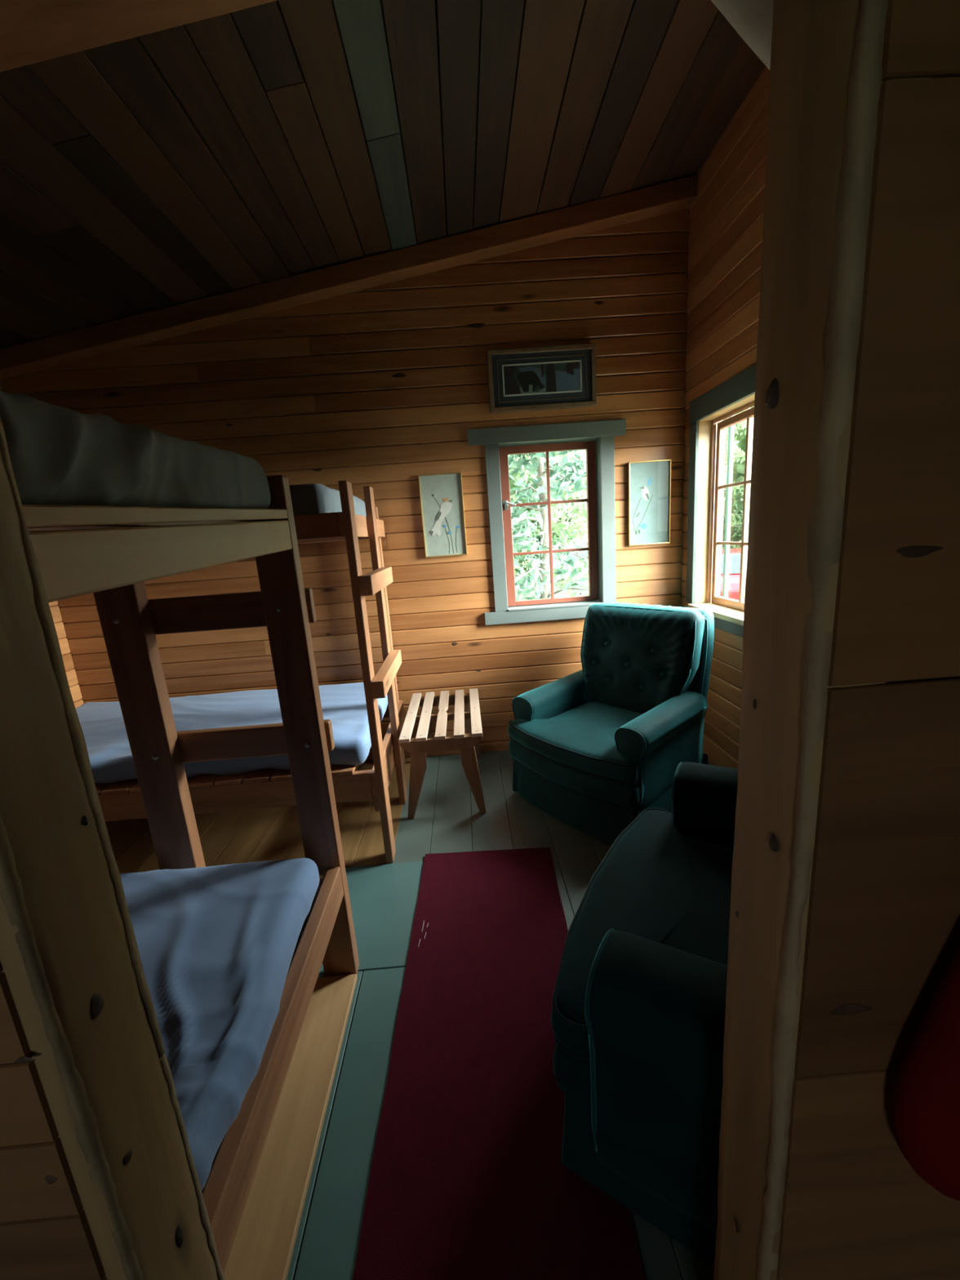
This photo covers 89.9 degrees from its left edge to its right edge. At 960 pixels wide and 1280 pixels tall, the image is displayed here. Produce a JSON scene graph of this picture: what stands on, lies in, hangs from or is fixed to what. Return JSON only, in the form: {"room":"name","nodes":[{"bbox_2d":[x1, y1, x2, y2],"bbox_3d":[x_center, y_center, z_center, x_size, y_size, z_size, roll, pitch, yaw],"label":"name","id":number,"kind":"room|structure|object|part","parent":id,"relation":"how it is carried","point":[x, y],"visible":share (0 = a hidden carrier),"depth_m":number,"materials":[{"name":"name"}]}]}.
{"room":"cabin bunk room","nodes":[
{"label":"cabin bunk room","id":0,"kind":"room"},
{"bbox_2d":[0,379,84,708],"bbox_3d":[-2.763,-0.257,1.735,0.150,3.250,2.910,-4,12,-1],"label":"wall","id":1,"kind":"structure","parent":0,"point":[71,674],"depth_m":3.13,"materials":[{"name":"brown wood"}]},
{"bbox_2d":[0,208,689,760],"bbox_3d":[-0.789,-0.946,3.087,4.350,3.750,0.132,-4,12,-1],"label":"wall","id":2,"kind":"structure","parent":0,"point":[381,388],"depth_m":2.94,"materials":[{"name":"brown wood"}]},
{"bbox_2d":[417,471,467,557],"bbox_3d":[-0.235,-0.792,3.064,0.272,0.512,0.021,-4,12,-1],"label":"framed picture","id":3,"kind":"object","parent":2,"relation":"attached to","point":[441,495],"visible":1,"depth_m":3.06,"materials":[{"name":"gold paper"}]},
{"bbox_2d":[426,742,509,756],"bbox_3d":[0.484,0.732,3.420,1.890,0.058,0.018,-4,12,-1],"label":"baseboard","id":4,"kind":"structure","parent":2,"relation":"attached to","point":[502,746],"depth_m":3.40,"materials":[{"name":"brown wood"}]},
{"bbox_2d":[486,343,596,413],"bbox_3d":[0.376,-1.578,2.908,0.649,0.342,0.044,-4,12,-1],"label":"framed picture","id":5,"kind":"object","parent":2,"relation":"attached to","point":[557,376],"visible":1,"depth_m":2.90,"materials":[{"name":"black wood"}]},
{"bbox_2d":[503,361,580,395],"bbox_3d":[0.376,-1.579,2.902,0.463,0.159,0.001,-4,12,-1],"label":"print","id":6,"kind":"object","parent":5,"relation":"attached to","point":[520,378],"depth_m":2.90},
{"bbox_2d":[466,418,626,625],"bbox_3d":[0.450,-0.749,3.173,0.985,1.228,0.180,-4,12,-1],"label":"window","id":7,"kind":"structure","parent":2,"relation":"in","point":[597,437],"depth_m":3.12,"materials":[{"name":"grey paint"}]},
{"bbox_3d":[0.107,-0.703,3.099,0.088,1.052,0.018,-4,12,-1],"label":"trim","id":8,"kind":"part","parent":7,"relation":"part of","materials":[{"name":"grey paint"}]},
{"bbox_3d":[0.413,-1.287,2.983,0.985,0.093,0.024,-4,12,-1],"label":"head trim","id":9,"kind":"part","parent":7,"relation":"part of","materials":[{"name":"grey paint"}]},
{"bbox_3d":[0.464,-0.760,3.215,0.631,1.034,0.035,-4,12,-1],"label":"sash","id":10,"kind":"part","parent":7,"relation":"part of","materials":[{"name":"red paint"}]},
{"bbox_3d":[0.507,-0.176,3.223,0.955,0.083,0.026,-4,12,-1],"label":"sill trim","id":11,"kind":"part","parent":7,"relation":"part of","materials":[{"name":"grey paint"}]},
{"bbox_3d":[0.502,-0.238,3.284,0.637,0.012,0.180,-4,12,-1],"label":"sill","id":12,"kind":"part","parent":7,"relation":"part of","materials":[{"name":"grey paint"}]},
{"bbox_3d":[0.830,-0.758,3.115,0.088,1.052,0.018,-4,12,-1],"label":"trim","id":13,"kind":"part","parent":7,"relation":"part of","materials":[{"name":"grey paint"}]},
{"bbox_2d":[626,458,671,546],"bbox_3d":[1.087,-0.878,3.093,0.272,0.520,0.029,-4,12,-1],"label":"framed picture","id":14,"kind":"object","parent":2,"relation":"attached to","point":[649,482],"visible":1,"depth_m":3.09,"materials":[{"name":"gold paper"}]},
{"bbox_2d":[0,0,765,349],"bbox_3d":[-0.757,-1.844,1.306,4.470,0.816,3.380,-4,12,-1],"label":"ceiling","id":15,"kind":"structure","parent":0,"point":[280,139],"depth_m":1.91,"materials":[{"name":"brown wood"}]},
{"bbox_2d":[0,0,278,71],"bbox_3d":[-0.743,-1.694,1.185,4.070,0.810,0.160,-4,12,-1],"label":"beam","id":16,"kind":"structure","parent":15,"relation":"attached to","point":[32,31],"depth_m":1.23,"materials":[{"name":"brown wood"}]},
{"bbox_2d":[0,174,697,379],"bbox_3d":[-0.804,-2.043,2.732,4.070,0.775,0.105,-4,12,-1],"label":"beam","id":17,"kind":"structure","parent":15,"relation":"attached to","point":[676,195],"depth_m":2.69,"materials":[{"name":"brown wood"}]},
{"bbox_2d":[105,750,714,1279],"bbox_3d":[-0.103,1.463,0.606,5.600,0.105,6.180,-4,12,-1],"label":"floor","id":18,"kind":"structure","parent":0,"point":[384,896],"depth_m":2.14,"materials":[{"name":"green paint"}]},
{"bbox_2d":[22,475,359,1272],"bbox_3d":[-1.447,0.526,1.107,1.966,1.706,0.985,-4,12,-1],"label":"bunk bed","id":19,"kind":"object","parent":18,"relation":"on","point":[109,553],"visible":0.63,"depth_m":1.42,"materials":[{"name":"brown wood"}]},
{"bbox_2d":[0,391,271,508],"bbox_3d":[-1.487,-0.256,0.914,1.889,0.196,0.864,-4,12,-1],"label":"mattress","id":20,"kind":"object","parent":19,"relation":"on","point":[60,455],"visible":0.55,"depth_m":0.73,"materials":[{"name":"grey fabric"}]},
{"bbox_3d":[-1.026,0.401,1.539,0.121,1.701,0.053,-4,12,-1],"label":"ladder post","id":21,"kind":"part","parent":19,"relation":"part of","materials":[{"name":"brown wood"}]},
{"bbox_2d":[119,857,319,1190],"bbox_3d":[-1.407,0.891,1.150,1.892,0.154,0.830,-4,12,-1],"label":"mattress","id":22,"kind":"object","parent":19,"relation":"on","point":[216,944],"visible":0.46,"depth_m":1.15,"materials":[{"name":"blue fabric"}]},
{"bbox_3d":[-1.518,-0.233,1.337,1.870,0.100,0.037,-4,12,-1],"label":"rail","id":23,"kind":"part","parent":19,"relation":"part of","materials":[{"name":"brown wood"}]},
{"bbox_3d":[-0.553,0.365,1.550,0.113,1.701,0.053,-4,12,-1],"label":"ladder post","id":24,"kind":"part","parent":19,"relation":"part of","materials":[{"name":"brown wood"}]},
{"bbox_3d":[-1.438,0.893,1.581,1.870,0.100,0.037,-4,12,-1],"label":"rail","id":25,"kind":"part","parent":19,"relation":"part of","materials":[{"name":"brown wood"}]},
{"bbox_2d":[94,480,407,862],"bbox_3d":[-1.520,0.163,2.614,2.165,1.782,1.113,-4,12,-1],"label":"bunk bed","id":26,"kind":"object","parent":18,"relation":"on","point":[268,788],"visible":0.38,"depth_m":2.25,"materials":[{"name":"brown wood"}]},
{"bbox_2d":[75,682,387,783],"bbox_3d":[-1.565,0.507,2.716,2.027,0.163,0.978,-4,12,-1],"label":"mattress","id":27,"kind":"object","parent":26,"relation":"on","point":[102,723],"visible":0.34,"depth_m":2.62,"materials":[{"name":"blue fabric"}]},
{"bbox_3d":[-1.528,0.764,2.262,2.040,0.137,0.038,-4,12,-1],"label":"rail","id":28,"kind":"part","parent":26,"relation":"part of","materials":[{"name":"brown wood"}]},
{"bbox_3d":[-1.612,-0.409,2.008,2.040,0.103,0.038,-4,12,-1],"label":"rail","id":29,"kind":"part","parent":26,"relation":"part of","materials":[{"name":"brown wood"}]},
{"bbox_2d":[288,483,366,516],"bbox_3d":[-1.661,-0.619,2.480,2.001,0.171,0.976,-4,12,-1],"label":"mattress","id":30,"kind":"object","parent":26,"relation":"on","point":[311,498],"visible":0.08,"depth_m":2.04,"materials":[{"name":"blue fabric"}]},
{"bbox_3d":[-1.650,-0.613,2.995,2.040,0.100,0.035,-4,12,-1],"label":"rail","id":31,"kind":"part","parent":26,"relation":"part of","materials":[{"name":"brown wood"}]},
{"bbox_3d":[-1.568,0.542,3.245,2.040,0.110,0.035,-4,12,-1],"label":"rail","id":32,"kind":"part","parent":26,"relation":"part of","materials":[{"name":"brown wood"}]},
{"bbox_3d":[-0.603,0.015,3.152,0.050,1.717,0.060,-4,12,-1],"label":"corner post","id":33,"kind":"part","parent":26,"relation":"part of","materials":[{"name":"brown wood"}]},
{"bbox_2d":[223,973,357,1279],"bbox_3d":[-0.497,1.339,1.008,0.183,0.020,1.408,-4,12,-1],"label":"plank","id":34,"kind":"object","parent":18,"relation":"on","point":[263,1246],"visible":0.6,"depth_m":1.22,"materials":[{"name":"brown wood"}]},
{"bbox_2d":[398,688,486,819],"bbox_3d":[-0.207,0.663,2.945,0.446,0.492,0.765,-4,12,-1],"label":"table","id":35,"kind":"object","parent":18,"relation":"on","point":[467,715],"visible":1,"depth_m":2.63,"materials":[{"name":"brown wood"}]},
{"bbox_3d":[-0.347,0.756,2.619,0.138,0.468,0.024,-4,12,-1],"label":"leg","id":36,"kind":"part","parent":35,"relation":"part of","materials":[{"name":"brown wood"}]},
{"bbox_3d":[-0.373,0.618,3.263,0.138,0.468,0.024,-4,12,-1],"label":"leg","id":37,"kind":"part","parent":35,"relation":"part of","materials":[{"name":"brown wood"}]},
{"bbox_3d":[-0.203,0.554,2.557,0.438,0.070,0.022,-4,12,-1],"label":"cross rail","id":38,"kind":"part","parent":35,"relation":"part of","materials":[{"name":"brown wood"}]},
{"bbox_3d":[-0.218,0.465,2.901,0.438,0.040,0.022,-4,12,-1],"label":"cross rail","id":39,"kind":"part","parent":35,"relation":"part of","materials":[{"name":"brown wood"}]},
{"bbox_3d":[-0.230,0.407,3.246,0.438,0.070,0.022,-4,12,-1],"label":"cross rail","id":40,"kind":"part","parent":35,"relation":"part of","materials":[{"name":"brown wood"}]},
{"bbox_3d":[-0.067,0.595,3.270,0.120,0.468,0.024,-4,12,-1],"label":"leg","id":41,"kind":"part","parent":35,"relation":"part of","materials":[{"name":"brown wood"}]},
{"bbox_3d":[-0.042,0.733,2.626,0.120,0.468,0.024,-4,12,-1],"label":"leg","id":42,"kind":"part","parent":35,"relation":"part of","materials":[{"name":"brown wood"}]},
{"bbox_2d":[352,847,645,1279],"bbox_3d":[0.035,1.286,1.106,0.604,0.010,2.507,-4,12,1],"label":"runner rug","id":43,"kind":"object","parent":18,"relation":"on","point":[469,1180],"visible":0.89,"depth_m":1.28,"materials":[{"name":"red fabric"}]},
{"bbox_2d":[507,602,714,844],"bbox_3d":[0.736,0.356,2.687,1.002,1.033,0.856,-14,16,-39],"label":"armchair","id":44,"kind":"object","parent":18,"relation":"on","point":[599,745],"visible":0.94,"depth_m":2.53,"materials":[{"name":"teal fabric"}]},
{"bbox_3d":[0.476,0.503,2.945,0.600,0.520,0.163,-14,16,-39],"label":"arm","id":45,"kind":"part","parent":44,"relation":"part of","materials":[{"name":"teal fabric"}]},
{"bbox_2d":[507,701,643,782],"bbox_3d":[0.632,0.495,2.618,0.704,0.137,0.826,-14,16,-39],"label":"seat cushion","id":46,"kind":"object","parent":44,"relation":"on","point":[577,738],"depth_m":2.47,"materials":[{"name":"teal fabric"}]},
{"bbox_2d":[581,602,704,713],"bbox_3d":[0.897,0.101,2.785,0.285,0.598,0.710,-14,16,-39],"label":"cushion","id":47,"kind":"object","parent":44,"relation":"on","point":[636,658],"depth_m":2.68,"materials":[{"name":"teal fabric"}]},
{"bbox_3d":[0.924,0.583,2.424,0.600,0.516,0.164,-14,16,-39],"label":"arm","id":48,"kind":"part","parent":44,"relation":"part of","materials":[{"name":"teal fabric"}]},
{"bbox_3d":[0.981,0.254,2.881,0.347,0.900,0.749,-14,16,-39],"label":"backrest","id":49,"kind":"part","parent":44,"relation":"part of","materials":[{"name":"teal fabric"}]},
{"bbox_2d":[551,761,737,1266],"bbox_3d":[0.733,0.674,1.219,0.940,1.033,1.058,4,14,32],"label":"armchair","id":50,"kind":"object","parent":18,"relation":"on","point":[637,1015],"visible":0.43,"depth_m":1.00,"materials":[{"name":"green fabric"}]},
{"bbox_2d":[551,809,733,1055],"bbox_3d":[0.615,0.777,1.321,0.644,0.137,0.936,4,14,32],"label":"seat cushion","id":51,"kind":"object","parent":50,"relation":"on","point":[665,879],"depth_m":1.33,"materials":[{"name":"green fabric"}]},
{"bbox_3d":[0.407,0.905,0.965,0.330,0.578,0.196,4,14,32],"label":"arm","id":52,"kind":"part","parent":50,"relation":"part of","materials":[{"name":"green fabric"}]},
{"bbox_3d":[0.860,0.719,1.673,0.330,0.577,0.197,4,14,32],"label":"arm","id":53,"kind":"part","parent":50,"relation":"part of","materials":[{"name":"green fabric"}]},
{"bbox_2d":[0,0,959,1279],"bbox_3d":[-0.248,-0.372,0.381,4.820,3.600,0.122,-4,12,-1],"label":"wall","id":54,"kind":"structure","parent":0,"point":[882,934],"depth_m":0.46,"materials":[{"name":"brown wood"}]},
{"bbox_2d":[0,416,225,1279],"bbox_3d":[-0.468,0.334,0.531,0.076,2.190,0.123,-4,12,-1],"label":"door frame","id":55,"kind":"structure","parent":54,"relation":"attached to","point":[70,960],"depth_m":0.52,"materials":[{"name":"brown wood"}]},
{"bbox_2d":[711,0,773,70],"bbox_3d":[0.173,-0.974,0.489,0.996,1.360,0.178,-3,12,6],"label":"brace","id":56,"kind":"object","parent":54,"relation":"attached to","point":[752,20],"visible":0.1,"depth_m":0.56,"materials":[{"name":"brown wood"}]},
{"bbox_2d":[713,0,930,1279],"bbox_3d":[0.352,0.272,0.546,0.077,2.190,0.120,-4,12,-1],"label":"door frame","id":57,"kind":"structure","parent":54,"relation":"attached to","point":[825,68],"depth_m":0.45,"materials":[{"name":"brown wood"}]},
{"bbox_2d":[890,944,959,1200],"bbox_3d":[0.531,0.358,0.474,0.196,0.526,0.064,-4,12,-1],"label":"hanging bag","id":58,"kind":"object","parent":54,"relation":"hanging from","point":[925,1111],"visible":1,"depth_m":0.48,"materials":[{"name":"red fabric"}]},
{"bbox_2d":[680,66,769,768],"bbox_3d":[1.402,-0.818,1.778,0.100,3.750,2.910,-4,12,-1],"label":"wall","id":59,"kind":"structure","parent":0,"point":[726,220],"depth_m":2.52,"materials":[{"name":"brown wood"}]},
{"bbox_2d":[685,363,755,637],"bbox_3d":[1.398,-0.708,2.623,0.205,1.310,0.835,-4,12,-1],"label":"window","id":60,"kind":"structure","parent":59,"relation":"in","point":[735,395],"depth_m":2.86,"materials":[{"name":"green paint"}]},
{"bbox_3d":[1.319,-0.769,2.990,0.018,1.085,0.085,-4,12,-1],"label":"trim","id":61,"kind":"part","parent":60,"relation":"part of","materials":[{"name":"green paint"}]},
{"bbox_3d":[1.373,-0.102,2.769,0.020,0.070,0.790,-4,12,-1],"label":"sill trim","id":62,"kind":"part","parent":60,"relation":"part of","materials":[{"name":"green paint"}]},
{"bbox_3d":[1.437,-0.156,2.760,0.205,0.030,0.630,-4,12,-1],"label":"sill","id":63,"kind":"part","parent":60,"relation":"part of","materials":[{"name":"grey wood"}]},
{"bbox_3d":[1.288,-1.280,2.494,0.024,0.125,0.830,-4,12,-1],"label":"head trim","id":64,"kind":"part","parent":60,"relation":"part of","materials":[{"name":"green paint"}]},
{"bbox_3d":[1.458,-0.693,2.637,0.038,1.065,0.610,-4,12,-1],"label":"sash","id":65,"kind":"part","parent":60,"relation":"part of","materials":[{"name":"brown wood"}]},
{"label":"outside","id":66,"kind":"structure","parent":0,"visible":0},
{"bbox_2d":[515,560,577,600],"bbox_3d":[50.750,2.394,-17.970,260.000,0.697,180.000,-4,12,-1],"label":"ground","id":67,"kind":"structure","parent":66,"point":[574,593],"depth_m":16.52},
{"bbox_2d":[514,578,559,600],"bbox_3d":[-0.945,-3.272,8.477,3.018,7.746,3.580,-15,16,-41],"label":"tree","id":68,"kind":"object","parent":67,"relation":"on","point":[517,598],"visible":0.02,"depth_m":8.83,"materials":[{"name":"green plant"}]},
{"bbox_2d":[514,528,560,574],"bbox_3d":[-0.245,-5.125,13.560,5.234,9.382,4.609,-4,12,-1],"label":"tree","id":69,"kind":"object","parent":67,"relation":"on","point":[535,530],"visible":0.02,"depth_m":13.45,"materials":[{"name":"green plant"}]},
{"bbox_2d":[507,449,588,600],"bbox_3d":[0.785,-1.874,6.134,2.623,5.766,2.377,-4,12,-1],"label":"tree","id":70,"kind":"object","parent":67,"relation":"on","point":[520,518],"visible":0.22,"depth_m":6.07,"materials":[{"name":"broadleaf green leaf"},{"name":"grey bark"}]},
{"bbox_2d":[507,453,588,600],"bbox_3d":[1.567,-4.152,10.206,4.245,8.380,3.821,-4,12,-1],"label":"tree","id":71,"kind":"object","parent":67,"relation":"on","point":[555,519],"visible":0.04,"depth_m":10.67,"materials":[{"name":"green plant"}]},
{"bbox_2d":[515,449,588,597],"bbox_3d":[1.794,-2.725,7.471,3.332,6.812,2.765,-11,14,-28],"label":"tree","id":72,"kind":"object","parent":67,"relation":"on","point":[582,512],"visible":0.08,"depth_m":7.39,"materials":[{"name":"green plant"}]},
{"bbox_2d":[516,450,587,597],"bbox_3d":[3.093,-4.772,13.248,4.533,8.098,4.640,-4,12,-1],"label":"tree","id":73,"kind":"object","parent":67,"relation":"on","point":[581,452],"visible":0.02,"depth_m":13.37,"materials":[{"name":"broad green leaf"},{"name":"grey bark"}]},
{"bbox_2d":[509,406,753,585],"bbox_3d":[0.808,-4.056,15.016,42.008,7.676,15.765,-3,12,4],"label":"forest","id":74,"kind":"object","parent":67,"relation":"on","point":[738,475],"visible":0.02,"depth_m":17.72,"materials":[{"name":"green plant"}]},
{"bbox_2d":[722,414,734,597],"bbox_3d":[3.737,-1.431,7.276,0.060,4.000,0.060,-4,12,-1],"label":"porch post","id":75,"kind":"object","parent":67,"relation":"on","point":[731,429],"visible":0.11,"depth_m":7.15,"materials":[{"name":"white paint"}]},
{"bbox_2d":[720,548,747,599],"bbox_3d":[6.561,-1.433,11.641,1.700,1.486,4.144,3,14,28],"label":"car","id":76,"kind":"object","parent":67,"relation":"on","point":[735,553],"visible":0.02,"depth_m":10.70,"materials":[{"name":"red paint"}]},
{"bbox_2d":[721,417,746,549],"bbox_3d":[7.902,-5.636,15.170,4.310,8.305,4.494,-4,12,-1],"label":"tree","id":77,"kind":"object","parent":67,"relation":"on","point":[742,455],"visible":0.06,"depth_m":15.27,"materials":[{"name":"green plant"}]}
]}

